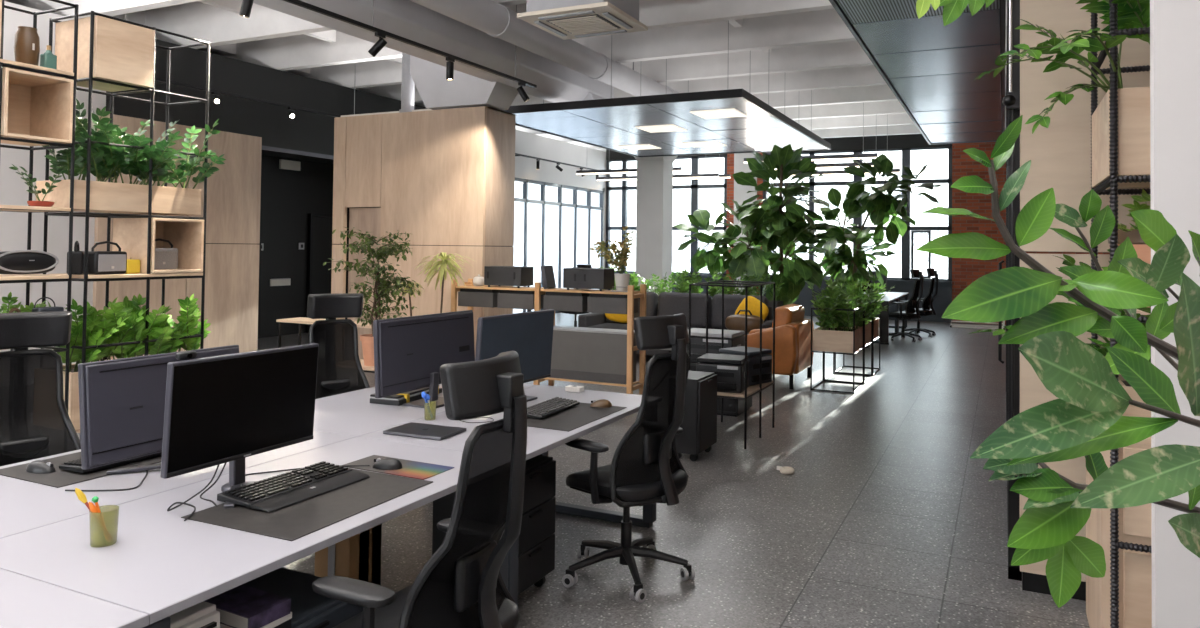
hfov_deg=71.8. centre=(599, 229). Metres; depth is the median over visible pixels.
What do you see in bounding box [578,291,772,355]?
sofa
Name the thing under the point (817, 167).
diffuser
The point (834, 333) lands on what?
planter box
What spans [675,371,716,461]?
base cabinet
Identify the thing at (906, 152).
window
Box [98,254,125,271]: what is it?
grille
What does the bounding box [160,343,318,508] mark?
monitor
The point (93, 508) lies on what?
pencil
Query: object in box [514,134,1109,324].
wall
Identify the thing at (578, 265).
office chair
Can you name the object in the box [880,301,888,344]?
end panel
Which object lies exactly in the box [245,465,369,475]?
cable
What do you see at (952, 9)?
sprig
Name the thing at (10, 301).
plant
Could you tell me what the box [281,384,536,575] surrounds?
desk
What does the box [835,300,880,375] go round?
plant stand
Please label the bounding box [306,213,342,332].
door
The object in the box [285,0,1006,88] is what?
ceiling beam
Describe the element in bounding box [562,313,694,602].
office chair
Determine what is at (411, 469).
mouse pad
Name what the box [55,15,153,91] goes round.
wooden box
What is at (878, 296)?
planter box
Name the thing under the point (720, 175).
linear pendant
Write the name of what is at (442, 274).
dracaena
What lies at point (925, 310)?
office chair
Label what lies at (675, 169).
linear pendant
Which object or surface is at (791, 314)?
cushion
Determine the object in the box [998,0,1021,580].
column
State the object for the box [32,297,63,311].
basket
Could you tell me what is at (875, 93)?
ceiling beam
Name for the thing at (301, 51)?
ceiling beam
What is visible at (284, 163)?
exit sign
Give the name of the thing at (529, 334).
monitor
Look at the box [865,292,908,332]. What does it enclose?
desk
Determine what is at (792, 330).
leather armchair
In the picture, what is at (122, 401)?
monitor
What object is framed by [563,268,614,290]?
storage box
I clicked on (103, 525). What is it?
pen cup
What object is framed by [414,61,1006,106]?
ceiling beam
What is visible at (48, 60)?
bottle
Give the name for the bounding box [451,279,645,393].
shelf
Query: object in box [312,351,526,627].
office chair
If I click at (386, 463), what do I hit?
mouse
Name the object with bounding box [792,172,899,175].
diffuser
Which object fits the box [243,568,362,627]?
base cabinet
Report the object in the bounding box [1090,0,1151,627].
shelf
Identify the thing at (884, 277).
monitor
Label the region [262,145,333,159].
trim
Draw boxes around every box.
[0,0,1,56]
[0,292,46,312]
[1,67,73,145]
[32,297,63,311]
[36,98,225,214]
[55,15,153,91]
[112,218,203,272]
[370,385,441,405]
[484,266,533,287]
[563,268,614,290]
[808,275,888,345]
[809,278,877,352]
[822,275,893,338]
[969,223,1150,436]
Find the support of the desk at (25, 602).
on the floor
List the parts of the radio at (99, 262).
handle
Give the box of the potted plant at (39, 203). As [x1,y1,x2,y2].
[9,164,68,206]
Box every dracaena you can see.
[399,282,422,315]
[416,252,475,312]
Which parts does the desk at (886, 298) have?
leg frame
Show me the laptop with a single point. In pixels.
(412, 429)
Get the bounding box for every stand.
[690,362,751,416]
[810,306,863,393]
[824,303,872,383]
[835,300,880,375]
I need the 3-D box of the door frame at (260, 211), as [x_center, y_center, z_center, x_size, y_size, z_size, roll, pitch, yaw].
[-5.929,0.751,13.521,0.099,2.150,0.950,0,-1,26]
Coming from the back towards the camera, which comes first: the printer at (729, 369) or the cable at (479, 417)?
the printer at (729, 369)
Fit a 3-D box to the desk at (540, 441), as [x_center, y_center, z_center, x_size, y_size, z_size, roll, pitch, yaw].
[-0.367,1.303,4.248,0.828,0.772,1.597,0,-1,26]
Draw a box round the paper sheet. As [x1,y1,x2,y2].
[476,415,491,419]
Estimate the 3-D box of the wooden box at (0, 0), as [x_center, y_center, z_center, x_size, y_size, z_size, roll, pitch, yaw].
[-3.722,-1.187,4.669,0.437,0.390,0.415,0,-1,26]
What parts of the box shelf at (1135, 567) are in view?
door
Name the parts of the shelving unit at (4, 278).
post, post, long rail, long rail, long rail, long rail, long rail, rail, rail, rail, long rail, post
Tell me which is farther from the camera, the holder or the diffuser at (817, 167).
the diffuser at (817, 167)
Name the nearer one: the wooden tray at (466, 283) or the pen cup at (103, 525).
the pen cup at (103, 525)
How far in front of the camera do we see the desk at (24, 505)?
2.87 m
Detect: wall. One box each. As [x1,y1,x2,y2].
[0,1,605,364]
[93,114,261,360]
[331,106,515,358]
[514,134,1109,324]
[1150,0,1199,627]
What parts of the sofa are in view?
arm, frame, arm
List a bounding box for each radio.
[66,241,84,274]
[88,241,126,274]
[154,238,177,269]
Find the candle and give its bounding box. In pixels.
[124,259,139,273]
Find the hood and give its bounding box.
[410,55,517,109]
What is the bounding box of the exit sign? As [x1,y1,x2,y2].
[279,157,300,170]
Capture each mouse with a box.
[26,460,55,472]
[373,458,401,469]
[590,399,611,407]
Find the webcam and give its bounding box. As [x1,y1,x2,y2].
[175,351,196,359]
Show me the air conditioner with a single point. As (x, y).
(563, 19)
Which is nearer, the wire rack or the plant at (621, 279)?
the wire rack
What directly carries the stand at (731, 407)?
on the floor
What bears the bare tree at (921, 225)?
on the ground
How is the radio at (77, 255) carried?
on the shelving unit at (148, 276)
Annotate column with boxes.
[634,156,676,294]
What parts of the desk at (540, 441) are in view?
leg frame, power strip, leg frame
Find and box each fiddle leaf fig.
[672,144,838,305]
[803,154,942,347]
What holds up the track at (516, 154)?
attached to the wall at (312, 132)
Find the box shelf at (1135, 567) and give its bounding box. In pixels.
[1086,437,1151,627]
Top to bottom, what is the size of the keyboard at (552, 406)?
0.031 m
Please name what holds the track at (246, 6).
hanging from the ceiling
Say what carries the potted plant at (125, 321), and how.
on the shelving unit at (148, 276)
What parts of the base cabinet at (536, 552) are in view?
handle, handle, handle, drawer, drawer, drawer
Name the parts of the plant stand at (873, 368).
cross rail, cross rail, post, post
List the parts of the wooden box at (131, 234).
panel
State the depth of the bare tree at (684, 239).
37.57 m
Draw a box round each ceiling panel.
[501,21,830,156]
[829,0,1005,144]
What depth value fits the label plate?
14.38 m
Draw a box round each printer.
[686,328,744,362]
[696,353,748,392]
[719,346,771,385]
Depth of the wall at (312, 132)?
11.38 m
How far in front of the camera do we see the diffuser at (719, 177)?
20.21 m
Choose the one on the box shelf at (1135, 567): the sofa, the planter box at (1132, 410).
the planter box at (1132, 410)
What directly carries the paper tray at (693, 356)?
on the printer at (732, 338)
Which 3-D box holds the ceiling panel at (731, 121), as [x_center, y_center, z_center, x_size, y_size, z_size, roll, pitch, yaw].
[1.223,-2.044,13.091,3.730,1.112,5.560,0,-1,26]
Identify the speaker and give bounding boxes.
[0,250,58,273]
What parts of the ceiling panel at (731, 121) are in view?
light panel, light panel, edge frame, panel, light panel, light panel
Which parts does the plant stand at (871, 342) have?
cross rail, post, post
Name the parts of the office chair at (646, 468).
leg, armrest, leg, seat, leg, leg, leg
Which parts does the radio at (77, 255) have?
handle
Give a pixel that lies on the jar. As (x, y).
(478, 280)
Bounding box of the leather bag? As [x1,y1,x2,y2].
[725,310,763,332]
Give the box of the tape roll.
[777,466,794,474]
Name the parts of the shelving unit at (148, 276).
post, rail, rail, rail, rail, rail, post, post, long rail, rail, long rail, rail, long rail, long rail, long rail, long rail, post, post, rail, rail, post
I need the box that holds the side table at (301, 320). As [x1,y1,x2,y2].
[276,317,371,347]
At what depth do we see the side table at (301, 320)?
9.95 m
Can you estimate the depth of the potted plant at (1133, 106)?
3.14 m
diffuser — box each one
[577,170,681,174]
[584,93,604,99]
[597,176,718,180]
[627,177,730,180]
[744,157,876,162]
[775,166,872,169]
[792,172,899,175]
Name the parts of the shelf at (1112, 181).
post, rail, rail, post, long rail, long rail, long rail, long rail, long rail, long rail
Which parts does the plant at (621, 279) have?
pot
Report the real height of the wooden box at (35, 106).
0.395 m
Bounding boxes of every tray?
[464,282,473,285]
[687,353,703,359]
[717,382,736,389]
[751,373,771,381]
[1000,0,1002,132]
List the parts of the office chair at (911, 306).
seat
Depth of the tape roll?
5.89 m
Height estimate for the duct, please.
1.160 m
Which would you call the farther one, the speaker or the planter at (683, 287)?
the planter at (683, 287)
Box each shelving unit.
[0,0,78,411]
[41,11,209,441]
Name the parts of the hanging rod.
rod, rod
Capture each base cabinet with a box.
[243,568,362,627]
[432,455,555,594]
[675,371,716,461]
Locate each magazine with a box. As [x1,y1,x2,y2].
[220,611,291,627]
[274,619,290,627]
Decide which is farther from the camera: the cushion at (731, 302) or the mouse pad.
the cushion at (731, 302)
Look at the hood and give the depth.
10.48 m
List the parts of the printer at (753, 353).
scanner lid, control panel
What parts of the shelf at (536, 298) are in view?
post, post, drawer, drawer, post, post, drawer, drawer, post, post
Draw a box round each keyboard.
[59,452,161,473]
[217,461,369,511]
[527,397,579,418]
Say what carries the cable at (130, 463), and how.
on the desk at (24, 505)
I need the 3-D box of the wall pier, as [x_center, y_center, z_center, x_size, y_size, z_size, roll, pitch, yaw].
[3.645,-0.292,20.797,0.580,4.780,0.080,0,-1,26]
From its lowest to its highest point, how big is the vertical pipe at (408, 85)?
1.430 m
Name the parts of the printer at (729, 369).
scanner lid, control panel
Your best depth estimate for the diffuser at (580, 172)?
19.07 m
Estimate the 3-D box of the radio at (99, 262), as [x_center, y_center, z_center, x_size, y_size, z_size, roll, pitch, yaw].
[-3.258,0.187,5.476,0.117,0.218,0.235,0,-1,20]
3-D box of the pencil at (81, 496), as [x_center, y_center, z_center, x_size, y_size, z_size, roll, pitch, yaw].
[-1.437,0.809,2.357,0.096,0.158,0.019,1,-1,-26]
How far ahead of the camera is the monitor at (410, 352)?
4.43 m
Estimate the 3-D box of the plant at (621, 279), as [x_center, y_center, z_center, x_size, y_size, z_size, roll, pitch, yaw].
[0.119,0.318,9.103,0.526,0.714,0.472,0,-1,26]
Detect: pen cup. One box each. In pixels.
[89,505,118,547]
[424,401,435,419]
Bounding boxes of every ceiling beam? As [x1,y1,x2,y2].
[5,0,201,18]
[145,0,525,48]
[197,0,833,70]
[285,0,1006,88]
[355,26,1006,102]
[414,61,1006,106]
[515,93,1005,133]
[536,108,1005,141]
[567,120,1005,148]
[752,76,1005,107]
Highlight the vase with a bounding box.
[14,26,39,65]
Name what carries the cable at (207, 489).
hanging from the monitor at (231, 408)
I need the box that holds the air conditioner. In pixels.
[517,0,647,39]
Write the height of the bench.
0.330 m
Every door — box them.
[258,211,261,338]
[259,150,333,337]
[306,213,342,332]
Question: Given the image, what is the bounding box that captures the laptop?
[383,422,466,440]
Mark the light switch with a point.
(300, 245)
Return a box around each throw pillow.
[605,313,626,322]
[735,296,768,319]
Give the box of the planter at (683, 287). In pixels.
[602,266,783,318]
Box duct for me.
[253,0,613,109]
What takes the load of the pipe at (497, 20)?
hanging from the ceiling beam at (106, 7)
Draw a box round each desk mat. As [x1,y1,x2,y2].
[0,452,161,487]
[181,468,432,540]
[500,402,626,431]
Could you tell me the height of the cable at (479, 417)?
0.004 m
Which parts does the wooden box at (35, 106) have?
panel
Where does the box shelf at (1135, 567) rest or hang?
on the floor
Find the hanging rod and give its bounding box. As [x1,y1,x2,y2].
[1003,0,1019,417]
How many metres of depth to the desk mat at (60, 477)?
3.06 m
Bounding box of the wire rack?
[688,280,774,448]
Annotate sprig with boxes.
[916,0,994,25]
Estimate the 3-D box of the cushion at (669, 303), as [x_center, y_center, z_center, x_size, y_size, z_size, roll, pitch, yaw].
[1.222,1.179,12.057,0.780,0.506,0.281,0,-1,26]
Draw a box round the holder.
[9,308,20,312]
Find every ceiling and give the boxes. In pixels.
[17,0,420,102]
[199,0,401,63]
[729,19,771,51]
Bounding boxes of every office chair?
[0,311,80,465]
[307,293,369,398]
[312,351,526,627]
[560,264,591,326]
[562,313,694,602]
[889,269,923,341]
[905,268,937,337]
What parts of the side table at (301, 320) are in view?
leg, leg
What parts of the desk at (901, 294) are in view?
leg frame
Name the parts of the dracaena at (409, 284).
stem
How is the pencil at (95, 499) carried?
in the pen cup at (103, 525)
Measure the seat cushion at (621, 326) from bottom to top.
0.170 m
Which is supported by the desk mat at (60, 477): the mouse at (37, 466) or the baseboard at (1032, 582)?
the mouse at (37, 466)
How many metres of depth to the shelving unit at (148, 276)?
5.61 m
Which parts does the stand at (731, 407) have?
door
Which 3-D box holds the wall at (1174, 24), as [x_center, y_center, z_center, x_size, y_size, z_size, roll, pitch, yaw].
[1.940,-0.724,1.979,1.047,4.780,0.060,0,-1,26]
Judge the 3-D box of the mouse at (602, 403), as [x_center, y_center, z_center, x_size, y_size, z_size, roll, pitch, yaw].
[0.005,0.935,4.467,0.120,0.039,0.064,1,-1,-3]
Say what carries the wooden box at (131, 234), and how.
on the shelving unit at (148, 276)
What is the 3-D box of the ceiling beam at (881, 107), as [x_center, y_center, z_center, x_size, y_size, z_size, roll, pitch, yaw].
[3.660,-2.484,16.644,18.000,0.580,0.300,0,-1,26]
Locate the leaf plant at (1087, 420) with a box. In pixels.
[917,115,1199,607]
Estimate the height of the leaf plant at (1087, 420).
1.771 m
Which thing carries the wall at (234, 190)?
attached to the wall at (312, 132)
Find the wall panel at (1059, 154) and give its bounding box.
[1020,0,1150,581]
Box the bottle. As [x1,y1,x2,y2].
[40,45,56,68]
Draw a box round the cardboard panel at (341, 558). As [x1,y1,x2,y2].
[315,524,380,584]
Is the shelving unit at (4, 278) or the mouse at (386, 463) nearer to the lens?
the mouse at (386, 463)
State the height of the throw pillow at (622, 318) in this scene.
0.433 m
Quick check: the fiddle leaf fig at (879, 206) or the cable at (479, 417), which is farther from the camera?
the fiddle leaf fig at (879, 206)
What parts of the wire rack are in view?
post, long rail, post, cross rail, post, cross rail, cross rail, post, cross rail, post, long rail, long rail, post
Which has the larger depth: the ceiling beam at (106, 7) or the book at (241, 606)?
the ceiling beam at (106, 7)
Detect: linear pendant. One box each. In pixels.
[576,167,681,174]
[597,173,718,180]
[627,154,730,180]
[744,102,877,162]
[775,162,872,169]
[792,114,899,175]
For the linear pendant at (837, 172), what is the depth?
17.36 m
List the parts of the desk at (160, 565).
leg frame, leg frame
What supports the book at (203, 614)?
on the floor
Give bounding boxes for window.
[512,177,603,312]
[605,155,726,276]
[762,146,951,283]
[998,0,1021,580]
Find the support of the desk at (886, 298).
on the floor
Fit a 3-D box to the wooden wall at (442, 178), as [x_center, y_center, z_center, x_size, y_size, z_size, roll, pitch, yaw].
[-2.401,0.126,11.135,2.470,3.380,0.720,0,-1,26]
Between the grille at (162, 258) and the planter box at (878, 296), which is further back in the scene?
the planter box at (878, 296)
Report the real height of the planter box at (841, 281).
0.846 m
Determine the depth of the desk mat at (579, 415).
4.16 m
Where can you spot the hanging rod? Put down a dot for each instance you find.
(1011, 100)
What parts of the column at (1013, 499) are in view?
handle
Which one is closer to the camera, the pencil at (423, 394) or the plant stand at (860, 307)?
the pencil at (423, 394)
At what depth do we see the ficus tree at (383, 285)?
8.72 m
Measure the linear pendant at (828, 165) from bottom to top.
1.200 m
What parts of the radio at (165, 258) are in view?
handle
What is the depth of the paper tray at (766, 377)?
7.22 m
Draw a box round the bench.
[360,359,374,372]
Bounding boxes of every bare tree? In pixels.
[632,207,723,272]
[850,207,947,278]
[888,193,947,278]
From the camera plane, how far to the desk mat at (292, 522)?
2.66 m
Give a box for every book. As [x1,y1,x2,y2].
[169,601,219,627]
[204,584,290,627]
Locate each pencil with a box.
[75,488,89,509]
[89,502,97,512]
[91,496,100,512]
[421,391,427,402]
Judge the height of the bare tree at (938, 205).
7.552 m
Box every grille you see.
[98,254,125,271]
[154,251,176,266]
[549,15,617,33]
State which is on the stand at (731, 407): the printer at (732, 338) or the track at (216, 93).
the printer at (732, 338)
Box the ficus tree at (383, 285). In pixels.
[323,227,423,365]
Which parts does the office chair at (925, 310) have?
seat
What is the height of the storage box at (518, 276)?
0.240 m
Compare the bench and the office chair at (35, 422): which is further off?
the bench
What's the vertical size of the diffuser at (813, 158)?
0.020 m
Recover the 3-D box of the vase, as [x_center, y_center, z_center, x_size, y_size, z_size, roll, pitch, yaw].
[-3.496,-1.102,5.060,0.133,0.250,0.132,0,-1,26]
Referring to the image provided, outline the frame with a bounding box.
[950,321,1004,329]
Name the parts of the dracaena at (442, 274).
stem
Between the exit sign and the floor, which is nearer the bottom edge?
the floor
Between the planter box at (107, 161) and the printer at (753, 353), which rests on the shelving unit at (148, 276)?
the planter box at (107, 161)
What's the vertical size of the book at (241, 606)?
0.040 m
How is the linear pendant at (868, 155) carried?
hanging from the ceiling at (736, 23)
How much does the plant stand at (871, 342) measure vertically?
0.940 m
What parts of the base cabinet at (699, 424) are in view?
drawer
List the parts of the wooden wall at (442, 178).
niche panel, panel, panel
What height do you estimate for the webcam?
0.027 m
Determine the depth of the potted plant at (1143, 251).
3.15 m
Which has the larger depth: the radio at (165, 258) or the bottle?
the radio at (165, 258)
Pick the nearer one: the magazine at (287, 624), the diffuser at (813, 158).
the magazine at (287, 624)
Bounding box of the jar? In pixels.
[473,274,483,285]
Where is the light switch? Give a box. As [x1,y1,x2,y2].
[298,243,303,248]
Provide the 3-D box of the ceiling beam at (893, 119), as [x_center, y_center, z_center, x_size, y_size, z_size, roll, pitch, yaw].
[4.317,-2.446,17.992,18.000,0.580,0.300,0,-1,26]
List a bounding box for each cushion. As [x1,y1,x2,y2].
[588,323,634,329]
[606,291,657,323]
[657,292,711,327]
[711,294,767,329]
[772,304,804,327]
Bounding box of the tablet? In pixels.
[540,265,555,288]
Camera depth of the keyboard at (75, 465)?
3.10 m
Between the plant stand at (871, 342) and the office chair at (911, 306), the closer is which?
the plant stand at (871, 342)
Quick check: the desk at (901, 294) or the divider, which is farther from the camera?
the desk at (901, 294)
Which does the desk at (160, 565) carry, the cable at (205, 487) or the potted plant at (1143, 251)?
the cable at (205, 487)
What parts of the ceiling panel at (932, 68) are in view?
perforated panel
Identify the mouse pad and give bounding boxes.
[344,455,453,479]
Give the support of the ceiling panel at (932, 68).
hanging from the ceiling beam at (301, 51)
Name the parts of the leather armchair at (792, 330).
arm, arm, leg, backrest, leg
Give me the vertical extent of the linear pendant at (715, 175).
1.160 m
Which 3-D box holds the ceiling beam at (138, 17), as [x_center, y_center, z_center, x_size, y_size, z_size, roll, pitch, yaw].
[-5.554,-2.816,12.797,0.220,0.300,21.000,0,-1,26]
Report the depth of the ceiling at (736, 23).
10.65 m
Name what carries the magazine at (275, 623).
on the magazine at (287, 624)
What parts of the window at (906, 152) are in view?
sill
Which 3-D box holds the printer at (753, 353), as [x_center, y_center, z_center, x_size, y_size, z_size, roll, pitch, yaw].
[1.294,1.207,7.345,0.342,0.287,0.358,2,-2,-43]
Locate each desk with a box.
[0,430,356,538]
[0,437,507,627]
[0,569,148,627]
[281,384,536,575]
[358,385,656,605]
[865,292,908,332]
[874,296,899,342]
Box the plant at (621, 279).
[590,226,633,290]
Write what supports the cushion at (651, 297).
on the sofa
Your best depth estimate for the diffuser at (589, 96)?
11.72 m
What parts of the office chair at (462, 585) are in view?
armrest, seat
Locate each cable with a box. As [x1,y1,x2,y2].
[65,463,147,491]
[167,464,219,520]
[200,462,226,505]
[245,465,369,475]
[459,417,493,422]
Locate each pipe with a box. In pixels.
[399,53,414,112]
[410,0,678,95]
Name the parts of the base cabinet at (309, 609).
handle, drawer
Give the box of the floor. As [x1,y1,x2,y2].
[77,312,1089,627]
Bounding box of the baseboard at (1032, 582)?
[1022,572,1085,600]
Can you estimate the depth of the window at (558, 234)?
20.12 m
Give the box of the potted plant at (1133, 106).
[976,0,1149,187]
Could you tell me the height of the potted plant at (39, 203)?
0.252 m
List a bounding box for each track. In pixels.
[125,14,355,118]
[239,0,536,101]
[515,153,609,181]
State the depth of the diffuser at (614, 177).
20.00 m
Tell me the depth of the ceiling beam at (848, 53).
12.27 m
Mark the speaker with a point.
(18, 261)
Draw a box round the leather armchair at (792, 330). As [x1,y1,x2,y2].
[747,304,813,388]
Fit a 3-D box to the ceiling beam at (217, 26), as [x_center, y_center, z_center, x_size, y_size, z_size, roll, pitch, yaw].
[-0.279,-2.707,8.556,18.000,0.580,0.300,0,-1,26]
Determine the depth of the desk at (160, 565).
2.36 m
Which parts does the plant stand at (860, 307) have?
post, post, cross rail, cross rail, cross rail, cross rail, post, post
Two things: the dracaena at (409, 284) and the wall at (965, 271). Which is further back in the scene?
the wall at (965, 271)
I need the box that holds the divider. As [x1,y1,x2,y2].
[550,326,636,383]
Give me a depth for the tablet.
9.37 m
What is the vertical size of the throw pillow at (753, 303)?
0.449 m
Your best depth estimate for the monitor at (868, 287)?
15.13 m
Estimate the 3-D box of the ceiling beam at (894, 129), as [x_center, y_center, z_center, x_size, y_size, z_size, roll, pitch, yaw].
[4.974,-2.409,19.341,18.000,0.580,0.300,0,-1,26]
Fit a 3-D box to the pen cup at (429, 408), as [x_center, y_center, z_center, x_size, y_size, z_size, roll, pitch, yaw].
[-0.840,0.897,4.101,0.060,0.085,0.060,0,-1,26]
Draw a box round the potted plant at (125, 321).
[48,293,210,429]
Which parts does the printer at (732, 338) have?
control panel, scanner lid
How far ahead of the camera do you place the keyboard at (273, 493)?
2.84 m
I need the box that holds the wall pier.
[733,153,756,294]
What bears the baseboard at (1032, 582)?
attached to the wall panel at (1059, 154)
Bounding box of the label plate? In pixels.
[270,278,290,285]
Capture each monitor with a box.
[78,345,238,474]
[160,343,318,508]
[373,310,474,407]
[475,309,553,401]
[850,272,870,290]
[867,271,886,294]
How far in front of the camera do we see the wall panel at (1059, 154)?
3.90 m
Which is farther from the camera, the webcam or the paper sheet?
the paper sheet
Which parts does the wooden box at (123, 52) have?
panel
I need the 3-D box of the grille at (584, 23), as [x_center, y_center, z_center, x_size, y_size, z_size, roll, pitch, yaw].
[-0.137,-1.742,7.069,0.440,0.012,0.424,0,-1,26]
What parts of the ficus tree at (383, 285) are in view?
pot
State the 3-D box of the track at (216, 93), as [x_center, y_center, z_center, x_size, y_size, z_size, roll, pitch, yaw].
[-4.674,-2.260,11.351,0.182,1.451,4.200,0,-1,26]

